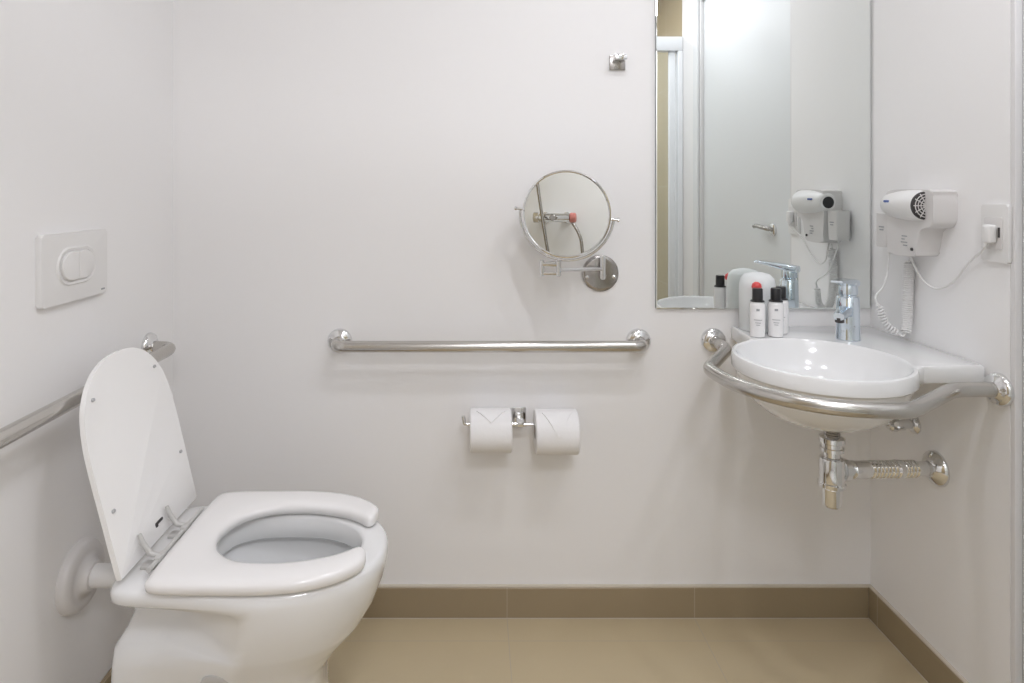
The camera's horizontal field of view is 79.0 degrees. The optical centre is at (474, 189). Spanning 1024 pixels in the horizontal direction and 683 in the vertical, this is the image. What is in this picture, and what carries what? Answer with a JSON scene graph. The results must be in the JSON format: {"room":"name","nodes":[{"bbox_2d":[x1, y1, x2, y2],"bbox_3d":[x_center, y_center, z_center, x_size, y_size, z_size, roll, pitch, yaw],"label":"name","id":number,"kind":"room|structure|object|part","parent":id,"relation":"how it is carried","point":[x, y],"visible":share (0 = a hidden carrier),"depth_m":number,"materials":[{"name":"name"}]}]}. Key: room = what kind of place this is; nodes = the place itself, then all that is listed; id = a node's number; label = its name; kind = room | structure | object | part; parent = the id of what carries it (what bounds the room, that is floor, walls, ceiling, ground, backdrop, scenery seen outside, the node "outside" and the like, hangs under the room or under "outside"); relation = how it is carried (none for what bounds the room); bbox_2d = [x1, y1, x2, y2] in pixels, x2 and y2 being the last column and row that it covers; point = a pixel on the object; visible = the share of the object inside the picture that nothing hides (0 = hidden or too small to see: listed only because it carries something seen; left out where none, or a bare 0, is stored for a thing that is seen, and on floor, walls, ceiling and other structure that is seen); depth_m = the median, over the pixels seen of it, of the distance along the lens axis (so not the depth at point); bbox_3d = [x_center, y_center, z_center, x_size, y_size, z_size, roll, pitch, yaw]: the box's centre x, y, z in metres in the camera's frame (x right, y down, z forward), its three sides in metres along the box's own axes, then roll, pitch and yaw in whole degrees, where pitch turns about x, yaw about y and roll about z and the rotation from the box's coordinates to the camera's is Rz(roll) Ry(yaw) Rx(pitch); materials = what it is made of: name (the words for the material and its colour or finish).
{"room":"accessible hotel bathroom","nodes":[
{"label":"accessible hotel bathroom","id":0,"kind":"room"},
{"bbox_2d":[0,0,172,682],"bbox_3d":[-0.950,0.020,1.000,0.100,2.500,1.700,0,0,0],"label":"wall","id":1,"kind":"structure","parent":0,"point":[86,86],"depth_m":1.36,"materials":[{"name":"white paint"}]},
{"bbox_2d":[35,229,106,308],"bbox_3d":[-0.890,0.169,1.382,0.020,0.152,0.226,0,0,0],"label":"flush plate","id":2,"kind":"object","parent":1,"relation":"attached to","point":[69,266],"visible":1,"depth_m":1.35,"materials":[{"name":"white plastic"}]},
{"bbox_2d":[0,332,175,448],"bbox_3d":[-0.858,0.434,1.289,0.084,0.082,0.912,0,0,0],"label":"grab bar","id":3,"kind":"object","parent":1,"relation":"attached to","point":[160,350],"visible":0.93,"depth_m":1.21,"materials":[{"name":"silver metal"}]},
{"bbox_2d":[100,667,111,682],"bbox_3d":[-0.894,1.225,1.000,0.012,0.090,1.700,0,0,0],"label":"baseboard","id":4,"kind":"structure","parent":1,"relation":"attached to","point":[107,679],"depth_m":1.50,"materials":[{"name":"beige tile"}]},
{"bbox_2d":[173,0,869,583],"bbox_3d":[0.190,0.020,1.900,2.380,2.500,0.100,0,0,0],"label":"wall","id":5,"kind":"structure","parent":0,"point":[362,168],"depth_m":1.85,"materials":[{"name":"white paint"}]},
{"bbox_2d":[327,328,650,353],"bbox_3d":[0.042,0.450,1.808,0.964,0.074,0.084,0,0,0],"label":"grab bar","id":6,"kind":"object","parent":5,"relation":"attached to","point":[339,340],"visible":1,"depth_m":1.77,"materials":[{"name":"silver metal"}]},
{"bbox_3d":[0.042,0.450,1.807,0.922,0.032,0.083,0,0,0],"label":"rail","id":7,"kind":"part","parent":6,"relation":"part of","materials":[{"name":"silver metal"}]},
{"bbox_2d":[461,407,534,426],"bbox_3d":[0.130,0.675,1.811,0.339,0.058,0.078,0,0,0],"label":"toilet roll holder","id":8,"kind":"object","parent":5,"relation":"attached to","point":[518,413],"visible":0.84,"depth_m":1.82,"materials":[{"name":"silver metal"}]},
{"bbox_3d":[0.045,0.662,1.778,0.168,0.029,0.011,0,0,0],"label":"rail","id":9,"kind":"part","parent":8,"relation":"part of","materials":[{"name":"silver metal"}]},
{"bbox_2d":[470,408,511,452],"bbox_3d":[0.045,0.688,1.778,0.118,0.122,0.121,0,0,0],"label":"toilet roll","id":10,"kind":"object","parent":8,"relation":"on","point":[490,428],"visible":1,"depth_m":1.73,"materials":[{"name":"white paper"}]},
{"bbox_3d":[0.130,0.675,1.846,0.044,0.058,0.008,0,0,0],"label":"mount plate","id":11,"kind":"part","parent":8,"relation":"part of","materials":[{"name":"silver metal"}]},
{"bbox_3d":[0.130,0.671,1.808,0.020,0.014,0.071,0,0,0],"label":"post","id":12,"kind":"part","parent":8,"relation":"part of","materials":[{"name":"silver metal"}]},
{"bbox_3d":[0.215,0.672,1.778,0.169,0.009,0.009,0,0,0],"label":"rail","id":13,"kind":"part","parent":8,"relation":"part of","materials":[{"name":"silver metal"}]},
{"bbox_2d":[533,409,580,454],"bbox_3d":[0.232,0.692,1.776,0.122,0.124,0.128,0,0,0],"label":"toilet roll","id":14,"kind":"object","parent":8,"relation":"on","point":[555,431],"visible":0.99,"depth_m":1.73,"materials":[{"name":"white paper"}]},
{"bbox_2d":[514,170,619,291],"bbox_3d":[0.269,0.123,1.768,0.317,0.358,0.165,0,0,0],"label":"mirror","id":15,"kind":"object","parent":5,"relation":"attached to","point":[565,213],"visible":1,"depth_m":1.72,"materials":[{"name":"silver metal"}]},
{"bbox_3d":[0.214,0.216,1.739,0.065,0.051,0.016,0,0,0],"label":"swivel post","id":16,"kind":"part","parent":15,"relation":"part of","materials":[{"name":"silver metal"}]},
{"bbox_3d":[0.213,0.218,1.728,0.054,0.044,0.014,0,0,18],"label":"arm","id":17,"kind":"part","parent":15,"relation":"part of","materials":[{"name":"silver metal"}]},
{"bbox_2d":[525,172,608,255],"bbox_3d":[0.252,0.067,1.714,0.232,0.232,0.010,0,0,11],"label":"mirror glass","id":18,"kind":"object","parent":15,"relation":"attached to","point":[567,213],"depth_m":1.71,"materials":[{"name":"silver mirror"}]},
{"bbox_3d":[0.306,0.228,1.774,0.182,0.068,0.017,0,0,-34],"label":"arm","id":19,"kind":"part","parent":15,"relation":"part of","materials":[{"name":"silver metal"}]},
{"bbox_3d":[0.373,0.248,1.845,0.109,0.109,0.010,0,0,0],"label":"wall plate","id":20,"kind":"part","parent":15,"relation":"part of","materials":[{"name":"silver metal"}]},
{"bbox_2d":[362,618,868,618],"bbox_3d":[0.140,1.269,1.837,2.056,0.001,0.002,0,0,0],"label":"trim","id":21,"kind":"structure","parent":5,"relation":"attached to","point":[362,618],"depth_m":1.84,"materials":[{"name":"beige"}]},
{"bbox_2d":[363,588,868,617],"bbox_3d":[0.140,1.225,1.844,2.056,0.090,0.012,0,0,0],"label":"baseboard","id":22,"kind":"structure","parent":5,"relation":"attached to","point":[387,602],"depth_m":1.84,"materials":[{"name":"beige tile"}]},
{"bbox_2d":[609,54,626,69],"bbox_3d":[0.424,-0.379,1.827,0.047,0.044,0.047,0,0,0],"label":"robe hook","id":23,"kind":"object","parent":5,"relation":"attached to","point":[617,61],"visible":1,"depth_m":1.84,"materials":[{"name":"silver metal"}]},
{"bbox_3d":[0.425,-0.388,1.823,0.035,0.016,0.041,0,0,0],"label":"hook arm","id":24,"kind":"part","parent":23,"relation":"part of","materials":[{"name":"silver metal"}]},
{"bbox_2d":[378,584,868,587],"bbox_3d":[0.140,1.178,1.845,2.056,0.004,0.011,0,0,0],"label":"trim","id":25,"kind":"structure","parent":5,"relation":"attached to","point":[380,585],"depth_m":1.84,"materials":[{"name":"beige"}]},
{"bbox_2d":[655,0,869,308],"bbox_3d":[0.856,-0.229,1.845,0.635,1.162,0.009,0,0,0],"label":"wall mirror","id":26,"kind":"object","parent":5,"relation":"attached to","point":[762,107],"visible":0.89,"depth_m":1.84,"materials":[{"name":"silver glass"}]},
{"bbox_3d":[0.856,-0.229,1.845,0.635,1.162,0.009,0,0,0],"label":"backing glass","id":27,"kind":"part","parent":26,"relation":"part of","materials":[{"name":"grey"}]},
{"bbox_2d":[731,326,983,432],"bbox_3d":[0.907,0.483,1.577,0.539,0.158,0.540,0,0,0],"label":"basin","id":28,"kind":"object","parent":5,"relation":"attached to","point":[883,366],"visible":0.73,"depth_m":1.50,"materials":[{"name":"white ceramic"}]},
{"bbox_2d":[739,272,775,332],"bbox_3d":[0.818,0.321,1.797,0.100,0.165,0.100,0,0,0],"label":"tumbler","id":29,"kind":"object","parent":28,"relation":"on","point":[767,281],"visible":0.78,"depth_m":1.77,"materials":[{"name":"white"}]},
{"bbox_2d":[750,287,764,337],"bbox_3d":[0.779,0.337,1.710,0.040,0.133,0.040,0,0,0],"label":"toiletry bottle","id":30,"kind":"object","parent":28,"relation":"on","point":[757,305],"visible":1,"depth_m":1.70,"materials":[{"name":"white plastic"}]},
{"bbox_2d":[751,282,761,287],"bbox_3d":[0.793,0.331,1.746,0.027,0.145,0.027,0,0,0],"label":"vial","id":31,"kind":"object","parent":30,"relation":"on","point":[755,284],"visible":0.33,"depth_m":1.74,"materials":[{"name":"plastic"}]},
{"bbox_2d":[768,287,783,337],"bbox_3d":[0.831,0.337,1.712,0.040,0.133,0.040,0,0,0],"label":"toiletry bottle","id":32,"kind":"object","parent":28,"relation":"on","point":[775,304],"visible":1,"depth_m":1.70,"materials":[{"name":"white plastic"}]},
{"bbox_2d":[776,286,788,333],"bbox_3d":[0.864,0.338,1.752,0.040,0.131,0.040,0,0,0],"label":"toiletry bottle","id":33,"kind":"object","parent":28,"relation":"on","point":[783,288],"visible":0.43,"depth_m":1.74,"materials":[{"name":"white plastic"}]},
{"bbox_2d":[831,278,860,341],"bbox_3d":[0.986,0.320,1.655,0.060,0.169,0.135,0,0,45],"label":"tap","id":34,"kind":"object","parent":28,"relation":"on","point":[846,316],"visible":1,"depth_m":1.66,"materials":[{"name":"silver metal"}]},
{"bbox_3d":[0.976,0.326,1.646,0.036,0.030,0.073,0,0,45],"label":"spout","id":35,"kind":"part","parent":34,"relation":"part of","materials":[{"name":"silver metal"}]},
{"bbox_3d":[0.984,0.249,1.654,0.048,0.029,0.132,0,0,45],"label":"lever","id":36,"kind":"part","parent":34,"relation":"part of","materials":[{"name":"silver metal"}]},
{"bbox_2d":[817,431,949,508],"bbox_3d":[1.018,0.664,1.542,0.358,0.220,0.086,0,0,-15],"label":"trap","id":37,"kind":"object","parent":28,"relation":"attached to","point":[834,470],"visible":0.92,"depth_m":1.51,"materials":[{"name":"silver metal"}]},
{"bbox_2d":[821,487,842,508],"bbox_3d":[0.872,0.749,1.515,0.046,0.050,0.046,0,0,0],"label":"cup","id":38,"kind":"object","parent":37,"relation":"on","point":[831,496],"depth_m":1.50,"materials":[{"name":"silver metal"}]},
{"bbox_2d":[701,328,1014,418],"bbox_3d":[0.807,0.448,1.480,0.708,0.074,0.448,0,0,44],"label":"grab bar","id":39,"kind":"object","parent":5,"relation":"attached to","point":[996,387],"visible":1,"depth_m":1.35,"materials":[{"name":"silver metal"}]},
{"bbox_2d":[328,617,928,682],"bbox_3d":[0.215,1.320,0.450,2.430,0.100,3.000,0,0,0],"label":"floor","id":40,"kind":"structure","parent":0,"point":[377,650],"depth_m":1.71,"materials":[{"name":"beige tile"}]},
{"bbox_2d":[55,348,387,682],"bbox_3d":[-0.548,0.816,1.385,0.704,0.907,0.382,0,0,0],"label":"toilet","id":41,"kind":"object","parent":40,"relation":"on","point":[242,586],"visible":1,"depth_m":1.29,"materials":[{"name":"white ceramic"}]},
{"bbox_3d":[-0.757,0.569,1.395,0.113,0.414,0.342,0,0,0],"label":"lid","id":42,"kind":"part","parent":41,"relation":"part of","materials":[{"name":"white plastic"}]},
{"bbox_3d":[-0.661,0.771,1.379,0.011,0.011,0.245,0,0,0],"label":"hinge rod","id":43,"kind":"part","parent":41,"relation":"part of","materials":[{"name":"grey plastic"}]},
{"bbox_3d":[-0.480,1.030,1.386,0.569,0.480,0.377,0,0,0],"label":"bowl","id":44,"kind":"part","parent":41,"relation":"part of","materials":[{"name":"white ceramic"}]},
{"bbox_3d":[-0.439,0.773,1.385,0.421,0.032,0.382,0,0,0],"label":"seat","id":45,"kind":"part","parent":41,"relation":"part of","materials":[{"name":"white plastic"}]},
{"bbox_2d":[870,0,1010,682],"bbox_3d":[1.280,0.020,1.000,0.200,2.500,1.700,0,0,0],"label":"wall","id":46,"kind":"structure","parent":0,"point":[940,70],"depth_m":1.54,"materials":[{"name":"white paint"}]},
{"bbox_2d":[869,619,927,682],"bbox_3d":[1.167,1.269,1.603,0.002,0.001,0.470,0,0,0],"label":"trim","id":47,"kind":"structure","parent":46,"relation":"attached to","point":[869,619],"depth_m":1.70,"materials":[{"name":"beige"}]},
{"bbox_2d":[884,418,920,433],"bbox_3d":[1.118,0.549,1.688,0.158,0.210,0.074,0,0,35],"label":"angle valve","id":48,"kind":"object","parent":46,"relation":"attached to","point":[914,425],"visible":0.37,"depth_m":1.65,"materials":[{"name":"silver metal"}]},
{"bbox_3d":[1.115,0.628,1.665,0.030,0.042,0.042,0,0,0],"label":"valve handle","id":49,"kind":"part","parent":48,"relation":"part of","materials":[{"name":"silver metal"}]},
{"bbox_2d":[867,584,968,682],"bbox_3d":[1.174,1.225,1.609,0.012,0.090,0.482,0,0,0],"label":"baseboard","id":50,"kind":"structure","parent":46,"relation":"attached to","point":[904,639],"depth_m":1.67,"materials":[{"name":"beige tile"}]},
{"bbox_2d":[886,189,995,289],"bbox_3d":[1.148,0.126,1.537,0.064,0.255,0.303,0,0,0],"label":"holder","id":51,"kind":"object","parent":46,"relation":"attached to","point":[910,238],"visible":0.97,"depth_m":1.56,"materials":[{"name":"white plastic"}]},
{"bbox_2d":[874,190,925,336],"bbox_3d":[1.131,0.197,1.643,0.092,0.394,0.209,0,0,0],"label":"hair dryer","id":52,"kind":"object","parent":51,"relation":"in","point":[908,204],"visible":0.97,"depth_m":1.65,"materials":[{"name":"white plastic"}]},
{"bbox_3d":[1.150,0.112,1.720,0.044,0.093,0.057,0,0,0],"label":"handle","id":53,"kind":"part","parent":52,"relation":"part of","materials":[{"name":"white plastic"}]},
{"bbox_3d":[1.135,0.275,1.674,0.072,0.237,0.075,0,0,-24],"label":"coiled cord","id":54,"kind":"part","parent":52,"relation":"part of","materials":[{"name":"white plastic"}]},
{"bbox_2d":[910,192,925,219],"bbox_3d":[1.123,0.039,1.545,0.072,0.072,0.012,0,0,0],"label":"grille","id":55,"kind":"object","parent":52,"relation":"attached to","point":[917,199],"depth_m":1.54,"materials":[{"name":"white plastic"}]},
{"bbox_3d":[1.165,0.189,1.527,0.021,0.127,0.250,0,0,1],"label":"power cord","id":56,"kind":"part","parent":51,"relation":"part of","materials":[{"name":"white plastic"}]},
{"bbox_2d":[981,204,1011,263],"bbox_3d":[1.173,0.098,1.399,0.014,0.130,0.072,0,0,0],"label":"wall socket","id":57,"kind":"object","parent":46,"relation":"attached to","point":[999,215],"visible":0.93,"depth_m":1.38,"materials":[{"name":"white plastic"}]},
{"bbox_2d":[1011,0,1022,682],"bbox_3d":[1.230,0.125,0.889,0.099,2.290,0.958,0,0,0],"label":"door frame","id":58,"kind":"structure","parent":46,"relation":"attached to","point":[1016,5],"depth_m":1.36,"materials":[{"name":"white paint"}]},
{"bbox_2d":[1023,0,1023,682],"bbox_3d":[1.197,0.137,0.898,0.079,2.250,0.912,0,0,0],"label":"door","id":59,"kind":"structure","parent":46,"relation":"in","point":[1023,0],"depth_m":1.35,"materials":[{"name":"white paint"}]}
]}

